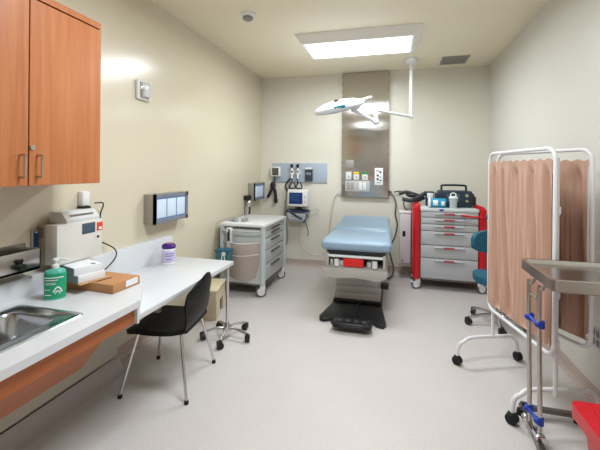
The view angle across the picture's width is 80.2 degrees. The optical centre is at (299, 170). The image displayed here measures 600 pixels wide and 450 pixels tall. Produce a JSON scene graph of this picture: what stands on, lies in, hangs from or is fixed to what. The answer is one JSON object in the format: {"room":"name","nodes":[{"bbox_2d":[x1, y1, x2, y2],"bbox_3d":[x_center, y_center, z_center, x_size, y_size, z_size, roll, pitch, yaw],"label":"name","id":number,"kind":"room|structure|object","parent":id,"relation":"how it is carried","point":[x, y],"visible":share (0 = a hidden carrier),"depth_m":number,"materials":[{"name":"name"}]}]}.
{"room":"medical examination room","nodes":[
{"label":"medical examination room","id":0,"kind":"room"},
{"bbox_2d":[0,0,261,434],"bbox_3d":[-1.511,-0.009,2.921,0.100,3.090,6.590,1,0,15],"label":"wall","id":1,"kind":"structure","parent":0,"point":[198,133],"depth_m":3.40,"materials":[{"name":"beige paint"}]},
{"bbox_2d":[0,243,40,278],"bbox_3d":[-1.643,0.507,1.905,0.163,0.145,0.460,1,0,15],"label":"dispenser","id":2,"kind":"object","parent":1,"relation":"attached to","point":[15,259],"visible":1,"depth_m":2.02,"materials":[{"name":"silver metal"}]},
{"bbox_2d":[0,270,44,305],"bbox_3d":[-1.923,0.725,1.030,0.069,0.195,2.505,1,0,15],"label":"backsplash","id":3,"kind":"structure","parent":1,"relation":"attached to","point":[17,288],"depth_m":2.07,"materials":[{"name":"white laminate"}]},
{"bbox_2d":[30,229,37,247],"bbox_3d":[-1.637,0.425,2.224,0.014,0.124,0.090,1,0,15],"label":"thermostat plate","id":4,"kind":"object","parent":1,"relation":"attached to","point":[34,232],"visible":0.37,"depth_m":2.20,"materials":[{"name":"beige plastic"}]},
{"bbox_2d":[0,0,100,186],"bbox_3d":[-1.607,-0.425,1.531,0.406,1.000,1.550,1,0,15],"label":"upper cabinet","id":5,"kind":"object","parent":1,"relation":"attached to","point":[50,52],"visible":1,"depth_m":1.90,"materials":[{"name":"orange wood"}]},
{"bbox_2d":[0,333,116,432],"bbox_3d":[-1.846,1.158,1.285,0.100,0.530,3.060,1,0,15],"label":"trim","id":6,"kind":"structure","parent":1,"relation":"attached to","point":[107,350],"depth_m":2.34,"materials":[{"name":"beige paint"}]},
{"bbox_2d":[0,355,125,449],"bbox_3d":[-1.751,1.484,1.270,0.096,0.100,3.080,1,0,15],"label":"baseboard","id":7,"kind":"structure","parent":1,"relation":"attached to","point":[24,433],"depth_m":2.24,"materials":[{"name":"grey plastic"}]},
{"bbox_2d":[37,208,102,265],"bbox_3d":[-1.517,0.426,2.364,0.174,0.320,0.350,1,0,15],"label":"medical analyzer","id":8,"kind":"object","parent":1,"relation":"attached to","point":[73,235],"visible":0.95,"depth_m":2.28,"materials":[{"name":"beige plastic"}]},
{"bbox_2d":[50,208,99,223],"bbox_3d":[-1.501,0.301,2.386,0.135,0.070,0.260,1,0,15],"label":"lid","id":9,"kind":"object","parent":8,"relation":"on","point":[88,215],"depth_m":2.33,"materials":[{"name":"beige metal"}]},
{"bbox_2d":[77,191,90,208],"bbox_3d":[-1.529,0.231,2.522,0.069,0.170,0.080,1,0,15],"label":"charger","id":10,"kind":"object","parent":8,"relation":"on","point":[83,196],"visible":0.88,"depth_m":2.50,"materials":[{"name":"white plastic"}]},
{"bbox_2d":[0,270,142,418],"bbox_3d":[-1.564,0.833,1.083,0.739,0.405,2.790,1,0,15],"label":"countertop","id":11,"kind":"structure","parent":1,"relation":"attached to","point":[28,369],"depth_m":1.74,"materials":[{"name":"white laminate"}]},
{"bbox_2d":[0,305,82,352],"bbox_3d":[-1.437,0.823,1.531,0.450,0.167,0.800,1,0,15],"label":"sink","id":12,"kind":"object","parent":11,"relation":"in","point":[19,324],"visible":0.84,"depth_m":1.82,"materials":[{"name":"metal"}]},
{"bbox_2d":[44,257,66,299],"bbox_3d":[-1.429,0.630,2.081,0.113,0.235,0.078,1,0,-26],"label":"sanitizer bottle","id":13,"kind":"object","parent":11,"relation":"on","point":[55,278],"visible":1,"depth_m":2.06,"materials":[{"name":"teal plastic"}]},
{"bbox_2d":[66,271,139,293],"bbox_3d":[-1.321,0.717,2.294,0.465,0.059,0.305,1,0,15],"label":"cardboard box","id":14,"kind":"object","parent":11,"relation":"on","point":[113,282],"visible":0.62,"depth_m":2.23,"materials":[{"name":"cardboard"}]},
{"bbox_2d":[67,269,104,283],"bbox_3d":[-1.375,0.663,2.267,0.175,0.047,0.172,1,0,29],"label":"carton","id":15,"kind":"object","parent":14,"relation":"on","point":[91,276],"visible":0.53,"depth_m":2.20,"materials":[{"name":"cardboard"}]},
{"bbox_2d":[60,259,101,275],"bbox_3d":[-1.390,0.615,2.265,0.175,0.047,0.172,1,0,33],"label":"carton","id":16,"kind":"object","parent":15,"relation":"on","point":[81,267],"visible":0.8,"depth_m":2.22,"materials":[{"name":"cardboard"}]},
{"bbox_2d":[94,202,116,269],"bbox_3d":[-1.458,0.485,2.622,0.133,0.512,0.244,1,0,6],"label":"power cord","id":17,"kind":"object","parent":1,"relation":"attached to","point":[94,202],"visible":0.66,"depth_m":2.68,"materials":[{"name":"black plastic"}]},
{"bbox_2d":[42,235,172,273],"bbox_3d":[-1.444,0.769,2.870,0.069,0.275,1.292,1,0,15],"label":"backsplash","id":18,"kind":"structure","parent":1,"relation":"attached to","point":[133,257],"depth_m":2.96,"materials":[{"name":"white laminate"}]},
{"bbox_2d":[42,235,233,319],"bbox_3d":[-1.129,0.812,2.788,0.719,0.355,1.292,1,0,15],"label":"desk","id":19,"kind":"object","parent":1,"relation":"attached to","point":[162,284],"visible":0.35,"depth_m":2.88,"materials":[{"name":"white laminate"}]},
{"bbox_2d":[162,242,175,264],"bbox_3d":[-1.184,0.745,3.211,0.122,0.189,0.123,1,0,-35],"label":"wipes canister","id":20,"kind":"object","parent":19,"relation":"on","point":[168,248],"visible":1,"depth_m":3.16,"materials":[{"name":"plastic"}]},
{"bbox_2d":[136,79,150,101],"bbox_3d":[-1.364,-0.703,3.133,0.064,0.170,0.170,1,0,15],"label":"fire alarm strobe","id":21,"kind":"object","parent":1,"relation":"attached to","point":[143,89],"visible":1,"depth_m":3.09,"materials":[{"name":"white plastic"}]},
{"bbox_2d":[144,191,187,224],"bbox_3d":[-1.274,0.348,3.422,0.108,0.270,0.540,1,0,15],"label":"box","id":22,"kind":"object","parent":1,"relation":"attached to","point":[159,208],"visible":1,"depth_m":3.31,"materials":[{"name":"beige metal"}]},
{"bbox_2d":[109,283,230,361],"bbox_3d":[-1.069,1.490,4.399,0.036,0.100,3.300,1,0,15],"label":"baseboard","id":23,"kind":"structure","parent":1,"relation":"attached to","point":[124,350],"depth_m":3.01,"materials":[{"name":"plastic"}]},
{"bbox_2d":[248,182,264,200],"bbox_3d":[-0.691,0.329,5.657,0.108,0.270,0.440,1,0,15],"label":"monitor","id":24,"kind":"object","parent":1,"relation":"attached to","point":[256,190],"visible":0.98,"depth_m":5.53,"materials":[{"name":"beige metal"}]},
{"bbox_2d":[24,265,590,449],"bbox_3d":[0.213,1.602,2.467,3.695,0.100,6.590,1,0,15],"label":"floor","id":25,"kind":"structure","parent":0,"point":[300,381],"depth_m":2.57,"materials":[{"name":"plastic"}]},
{"bbox_2d":[117,272,215,404],"bbox_3d":[-0.926,1.135,2.630,0.550,0.815,0.540,1,0,7],"label":"chair","id":26,"kind":"object","parent":25,"relation":"on","point":[172,320],"visible":1,"depth_m":2.48,"materials":[{"name":"black plastic"}]},
{"bbox_2d":[203,278,225,320],"bbox_3d":[-0.967,1.386,3.856,0.240,0.310,0.420,1,0,1],"label":"box","id":27,"kind":"object","parent":25,"relation":"on","point":[217,288],"visible":0.54,"depth_m":3.71,"materials":[{"name":"beige cardboard"}]},
{"bbox_2d":[200,267,249,349],"bbox_3d":[-0.666,1.212,3.278,0.469,0.664,0.464,1,0,15],"label":"pedestal base","id":28,"kind":"object","parent":25,"relation":"on","point":[227,327],"visible":0.96,"depth_m":3.27,"materials":[{"name":"silver metal"}]},
{"bbox_2d":[219,214,286,296],"bbox_3d":[-0.645,1.099,4.762,0.672,0.890,1.016,1,0,15],"label":"cart","id":29,"kind":"object","parent":25,"relation":"on","point":[258,243],"visible":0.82,"depth_m":4.40,"materials":[{"name":"white plastic"}]},
{"bbox_2d":[214,230,233,260],"bbox_3d":[-0.897,0.939,4.238,0.184,0.428,0.215,1,0,15],"label":"caddy","id":30,"kind":"object","parent":29,"relation":"hanging from","point":[221,253],"visible":0.8,"depth_m":4.17,"materials":[{"name":"teal plastic"}]},
{"bbox_2d":[244,195,251,213],"bbox_3d":[-0.781,0.539,5.309,0.113,0.333,0.157,1,0,15],"label":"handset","id":31,"kind":"object","parent":29,"relation":"on","point":[248,203],"visible":0.91,"depth_m":5.29,"materials":[{"name":"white plastic"}]},
{"bbox_2d":[219,214,286,227],"bbox_3d":[-0.602,0.674,4.806,0.610,0.040,0.910,1,0,15],"label":"cart top","id":32,"kind":"object","parent":29,"relation":"on","point":[255,221],"depth_m":4.57,"materials":[{"name":"white plastic"}]},
{"bbox_2d":[330,317,372,331],"bbox_3d":[0.507,1.487,3.480,0.405,0.061,0.242,1,0,15],"label":"foot pedal","id":33,"kind":"object","parent":25,"relation":"on","point":[356,324],"visible":1,"depth_m":3.43,"materials":[{"name":"black plastic"}]},
{"bbox_2d":[319,215,391,328],"bbox_3d":[0.762,1.108,4.407,0.766,0.896,1.759,1,0,15],"label":"exam table","id":34,"kind":"object","parent":25,"relation":"on","point":[358,247],"visible":0.99,"depth_m":3.84,"materials":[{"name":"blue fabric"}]},
{"bbox_2d":[334,257,338,265],"bbox_3d":[0.394,0.974,3.822,0.060,0.090,0.060,1,0,15],"label":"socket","id":35,"kind":"object","parent":34,"relation":"attached to","point":[336,260],"depth_m":3.80,"materials":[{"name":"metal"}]},
{"bbox_2d":[322,229,391,252],"bbox_3d":[0.668,0.796,4.072,0.742,0.123,0.720,1,0,15],"label":"seat cushion","id":36,"kind":"object","parent":34,"relation":"on","point":[338,240],"depth_m":3.81,"materials":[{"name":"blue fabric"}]},
{"bbox_2d":[333,215,390,233],"bbox_3d":[0.865,0.748,4.826,0.715,0.174,0.880,1,0,15],"label":"cushion","id":37,"kind":"object","parent":34,"relation":"on","point":[348,222],"depth_m":4.70,"materials":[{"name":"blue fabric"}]},
{"bbox_2d":[372,260,377,268],"bbox_3d":[0.781,0.977,3.721,0.060,0.090,0.060,1,0,15],"label":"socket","id":38,"kind":"object","parent":34,"relation":"attached to","point":[374,263],"depth_m":3.70,"materials":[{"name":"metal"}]},
{"bbox_2d":[410,202,487,293],"bbox_3d":[2.016,1.009,4.818,1.017,1.120,0.674,1,0,15],"label":"cart","id":39,"kind":"object","parent":25,"relation":"on","point":[441,249],"visible":0.81,"depth_m":4.61,"materials":[{"name":"metal"}]},
{"bbox_2d":[425,191,433,205],"bbox_3d":[1.808,0.391,4.961,0.110,0.200,0.124,1,0,15],"label":"portable suction","id":40,"kind":"object","parent":39,"relation":"on","point":[428,194],"visible":0.74,"depth_m":4.91,"materials":[{"name":"white plastic"}]},
{"bbox_2d":[428,198,445,207],"bbox_3d":[1.815,0.429,4.724,0.215,0.126,0.126,1,0,15],"label":"box","id":41,"kind":"object","parent":39,"relation":"on","point":[432,202],"visible":1,"depth_m":4.68,"materials":[{"name":"cardboard"}]},
{"bbox_2d":[449,192,457,198],"bbox_3d":[1.999,0.389,4.645,0.112,0.207,0.112,1,0,15],"label":"canister","id":42,"kind":"object","parent":39,"relation":"on","point":[452,197],"visible":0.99,"depth_m":4.62,"materials":[{"name":"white plastic"}]},
{"bbox_2d":[435,184,475,207],"bbox_3d":[2.114,0.340,4.855,0.505,0.307,0.255,1,0,15],"label":"defibrillator","id":43,"kind":"object","parent":39,"relation":"on","point":[466,199],"visible":0.94,"depth_m":4.75,"materials":[{"name":"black plastic"}]},
{"bbox_2d":[464,230,526,333],"bbox_3d":[2.014,1.109,3.616,0.562,0.920,0.588,1,0,36],"label":"stool","id":44,"kind":"object","parent":25,"relation":"on","point":[479,239],"visible":0.52,"depth_m":3.70,"materials":[{"name":"teal leather"}]},
{"bbox_2d":[452,146,599,425],"bbox_3d":[1.560,0.708,2.530,0.609,1.712,0.846,1,0,-4],"label":"privacy screen","id":45,"kind":"object","parent":25,"relation":"on","point":[537,209],"visible":0.84,"depth_m":2.34,"materials":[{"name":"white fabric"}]},
{"bbox_2d":[487,158,552,346],"bbox_3d":[1.541,0.493,2.509,0.087,1.137,0.758,1,0,2],"label":"curtain","id":46,"kind":"object","parent":45,"relation":"hanging from","point":[520,193],"depth_m":2.48,"materials":[{"name":"beige fabric"}]},
{"bbox_2d":[499,159,588,340],"bbox_3d":[1.730,0.495,2.576,0.086,1.137,0.716,1,0,-15],"label":"curtain","id":47,"kind":"object","parent":45,"relation":"hanging from","point":[520,237],"depth_m":2.36,"materials":[{"name":"beige fabric"}]},
{"bbox_2d":[516,258,599,449],"bbox_3d":[1.546,1.040,1.940,0.570,1.049,0.700,1,0,15],"label":"stand","id":48,"kind":"object","parent":25,"relation":"on","point":[560,276],"visible":0.96,"depth_m":1.98,"materials":[{"name":"silver metal"}]},
{"bbox_2d":[521,258,599,295],"bbox_3d":[1.518,0.547,1.814,0.570,0.064,0.440,1,0,15],"label":"tray","id":49,"kind":"object","parent":48,"relation":"on","point":[560,276],"depth_m":1.83,"materials":[{"name":"silver metal"}]},
{"bbox_2d":[572,401,599,449],"bbox_3d":[1.212,1.232,1.092,0.445,0.657,0.550,1,0,15],"label":"waste bin","id":50,"kind":"object","parent":25,"relation":"on","point":[586,415],"visible":1,"depth_m":1.32,"materials":[{"name":"red plastic"}]},
{"bbox_2d":[151,0,549,78],"bbox_3d":[0.243,-1.588,2.467,3.695,0.100,6.590,1,0,15],"label":"ceiling","id":51,"kind":"structure","parent":0,"point":[268,46],"depth_m":3.77,"materials":[{"name":"paint"}]},
{"bbox_2d":[240,11,255,21],"bbox_3d":[-0.515,-1.513,3.518,0.150,0.064,0.150,1,0,15],"label":"smoke detector","id":52,"kind":"object","parent":51,"relation":"attached to","point":[248,16],"visible":1,"depth_m":3.48,"materials":[{"name":"white plastic"}]},
{"bbox_2d":[295,23,423,58],"bbox_3d":[0.685,-1.479,4.155,1.390,0.110,0.611,1,0,15],"label":"ceiling light","id":53,"kind":"object","parent":51,"relation":"attached to","point":[405,38],"visible":1,"depth_m":3.99,"materials":[{"name":"white plastic"}]},
{"bbox_2d":[306,36,411,57],"bbox_3d":[0.684,-1.435,4.155,1.160,0.014,0.520,1,0,15],"label":"diffuser","id":54,"kind":"object","parent":53,"relation":"attached to","point":[351,46],"depth_m":4.09,"materials":[{"name":"white plastic"}]},
{"bbox_2d":[315,57,417,124],"bbox_3d":[0.938,-1.045,4.469,1.533,0.972,0.573,1,0,-19],"label":"lamp","id":55,"kind":"object","parent":51,"relation":"attached to","point":[353,104],"visible":1,"depth_m":4.30,"materials":[{"name":"white plastic"}]},
{"bbox_2d":[439,55,469,64],"bbox_3d":[2.116,-1.515,4.888,0.340,0.012,0.340,1,0,15],"label":"ceiling vent","id":56,"kind":"object","parent":51,"relation":"in","point":[462,59],"visible":1,"depth_m":4.87,"materials":[{"name":"grey metal"}]},
{"bbox_2d":[261,65,490,268],"bbox_3d":[1.047,0.015,5.607,3.495,3.090,0.100,1,0,15],"label":"wall","id":57,"kind":"structure","parent":0,"point":[446,140],"depth_m":5.46,"materials":[{"name":"beige paint"}]},
{"bbox_2d":[288,189,308,209],"bbox_3d":[-0.019,0.482,5.725,0.330,0.355,0.206,1,0,15],"label":"monitor","id":58,"kind":"object","parent":57,"relation":"attached to","point":[298,198],"visible":0.97,"depth_m":5.63,"materials":[{"name":"white plastic"}]},
{"bbox_2d":[285,208,310,222],"bbox_3d":[-0.036,0.721,5.707,0.386,0.212,0.238,1,0,15],"label":"basket","id":59,"kind":"object","parent":58,"relation":"attached to","point":[301,215],"visible":0.98,"depth_m":5.63,"materials":[{"name":"white metal"}]},
{"bbox_2d":[298,221,326,254],"bbox_3d":[0.206,1.054,5.666,0.496,0.608,0.105,1,0,15],"label":"cable","id":60,"kind":"object","parent":59,"relation":"hanging from","point":[300,221],"visible":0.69,"depth_m":5.72,"materials":[{"name":"grey plastic"}]},
{"bbox_2d":[272,163,326,182],"bbox_3d":[-0.011,0.037,5.819,0.920,0.315,0.022,1,0,15],"label":"board","id":61,"kind":"object","parent":57,"relation":"attached to","point":[319,169],"visible":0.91,"depth_m":5.79,"materials":[{"name":"grey metal"}]},
{"bbox_2d":[271,167,280,180],"bbox_3d":[-0.399,0.051,5.877,0.160,0.230,0.064,1,0,15],"label":"pressure gauge","id":62,"kind":"object","parent":61,"relation":"attached to","point":[275,171],"visible":1,"depth_m":5.85,"materials":[{"name":"white plastic"}]},
{"bbox_2d":[267,181,277,202],"bbox_3d":[-0.458,0.353,5.896,0.200,0.372,0.060,1,0,15],"label":"blood pressure cuff","id":63,"kind":"object","parent":62,"relation":"hanging from","point":[272,184],"visible":1,"depth_m":5.87,"materials":[{"name":"black plastic"}]},
{"bbox_2d":[290,164,294,182],"bbox_3d":[-0.134,0.054,5.787,0.070,0.318,0.105,1,0,15],"label":"otoscope","id":64,"kind":"object","parent":61,"relation":"attached to","point":[292,172],"visible":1,"depth_m":5.77,"materials":[{"name":"white plastic"}]},
{"bbox_2d":[283,181,291,243],"bbox_3d":[-0.214,0.695,5.824,0.162,1.065,0.044,1,0,29],"label":"hose","id":65,"kind":"object","parent":64,"relation":"hanging from","point":[290,181],"visible":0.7,"depth_m":5.82,"materials":[{"name":"black rubber"}]},
{"bbox_2d":[296,164,300,182],"bbox_3d":[-0.036,0.055,5.760,0.072,0.319,0.108,1,0,15],"label":"otoscope","id":66,"kind":"object","parent":61,"relation":"attached to","point":[298,172],"visible":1,"depth_m":5.75,"materials":[{"name":"white plastic"}]},
{"bbox_2d":[305,167,312,180],"bbox_3d":[0.144,0.061,5.741,0.120,0.220,0.054,1,0,15],"label":"dispenser","id":67,"kind":"object","parent":61,"relation":"attached to","point":[308,170],"visible":1,"depth_m":5.72,"materials":[{"name":"white plastic"}]},
{"bbox_2d":[285,258,410,274],"bbox_3d":[1.016,1.509,5.541,3.495,0.100,0.036,1,0,15],"label":"baseboard","id":68,"kind":"structure","parent":57,"relation":"attached to","point":[288,261],"depth_m":5.75,"materials":[{"name":"plastic"}]},
{"bbox_2d":[341,71,391,197],"bbox_3d":[1.037,-0.555,5.513,0.772,1.930,0.086,1,0,15],"label":"panel","id":69,"kind":"object","parent":57,"relation":"attached to","point":[365,145],"visible":0.97,"depth_m":5.49,"materials":[{"name":"metal"}]},
{"bbox_2d":[329,193,340,232],"bbox_3d":[0.567,0.757,5.638,0.223,0.805,0.037,1,0,15],"label":"cord","id":70,"kind":"object","parent":69,"relation":"hanging from","point":[337,193],"visible":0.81,"depth_m":5.65,"materials":[{"name":"grey plastic"}]},
{"bbox_2d":[346,172,350,179],"bbox_3d":[0.758,0.082,5.550,0.085,0.120,0.019,1,0,15],"label":"outlet","id":71,"kind":"object","parent":69,"relation":"attached to","point":[348,174],"depth_m":5.54,"materials":[{"name":"grey plastic"}]},
{"bbox_2d":[354,172,358,179],"bbox_3d":[0.874,0.083,5.519,0.085,0.120,0.019,1,0,15],"label":"outlet","id":72,"kind":"object","parent":69,"relation":"attached to","point":[356,174],"depth_m":5.51,"materials":[{"name":"grey plastic"}]},
{"bbox_2d":[345,181,369,191],"bbox_3d":[0.888,0.241,5.521,0.375,0.165,0.009,1,0,15],"label":"outlet plate","id":73,"kind":"object","parent":69,"relation":"attached to","point":[350,186],"depth_m":5.52,"materials":[{"name":"grey plastic"}]},
{"bbox_2d":[362,172,367,179],"bbox_3d":[1.000,0.084,5.487,0.085,0.120,0.019,1,0,15],"label":"outlet","id":74,"kind":"object","parent":69,"relation":"attached to","point":[364,174],"depth_m":5.48,"materials":[{"name":"grey plastic"}]},
{"bbox_2d":[387,194,397,279],"bbox_3d":[1.334,0.953,5.239,0.130,1.200,0.384,1,0,33],"label":"power cord","id":75,"kind":"object","parent":69,"relation":"hanging from","point":[391,194],"visible":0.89,"depth_m":5.32,"materials":[{"name":"grey plastic"}]},
{"bbox_2d":[398,210,410,265],"bbox_3d":[1.538,0.974,5.242,0.175,0.780,0.338,1,0,15],"label":"waste container","id":76,"kind":"object","parent":57,"relation":"attached to","point":[404,259],"visible":1,"depth_m":5.09,"materials":[{"name":"plastic"}]},
{"bbox_2d":[398,190,425,202],"bbox_3d":[1.671,0.376,5.158,0.311,0.177,0.398,1,0,-38],"label":"cable","id":77,"kind":"object","parent":57,"relation":"attached to","point":[410,197],"visible":1,"depth_m":5.13,"materials":[{"name":"rubber"}]},
{"bbox_2d":[490,0,599,390],"bbox_3d":[1.967,0.023,2.014,0.100,3.090,6.590,1,0,15],"label":"wall","id":78,"kind":"structure","parent":0,"point":[545,84],"depth_m":2.99,"materials":[{"name":"paint"}]},
{"bbox_2d":[534,336,599,403],"bbox_3d":[1.888,1.517,2.031,0.036,0.100,6.390,1,0,15],"label":"baseboard","id":79,"kind":"structure","parent":78,"relation":"attached to","point":[581,381],"depth_m":2.67,"materials":[{"name":"plastic"}]},
{"bbox_2d":[593,326,599,349],"bbox_3d":[2.002,1.129,2.410,0.010,0.130,0.120,1,0,15],"label":"wall outlet","id":80,"kind":"object","parent":78,"relation":"attached to","point":[596,342],"visible":0.74,"depth_m":2.39,"materials":[{"name":"grey plastic"}]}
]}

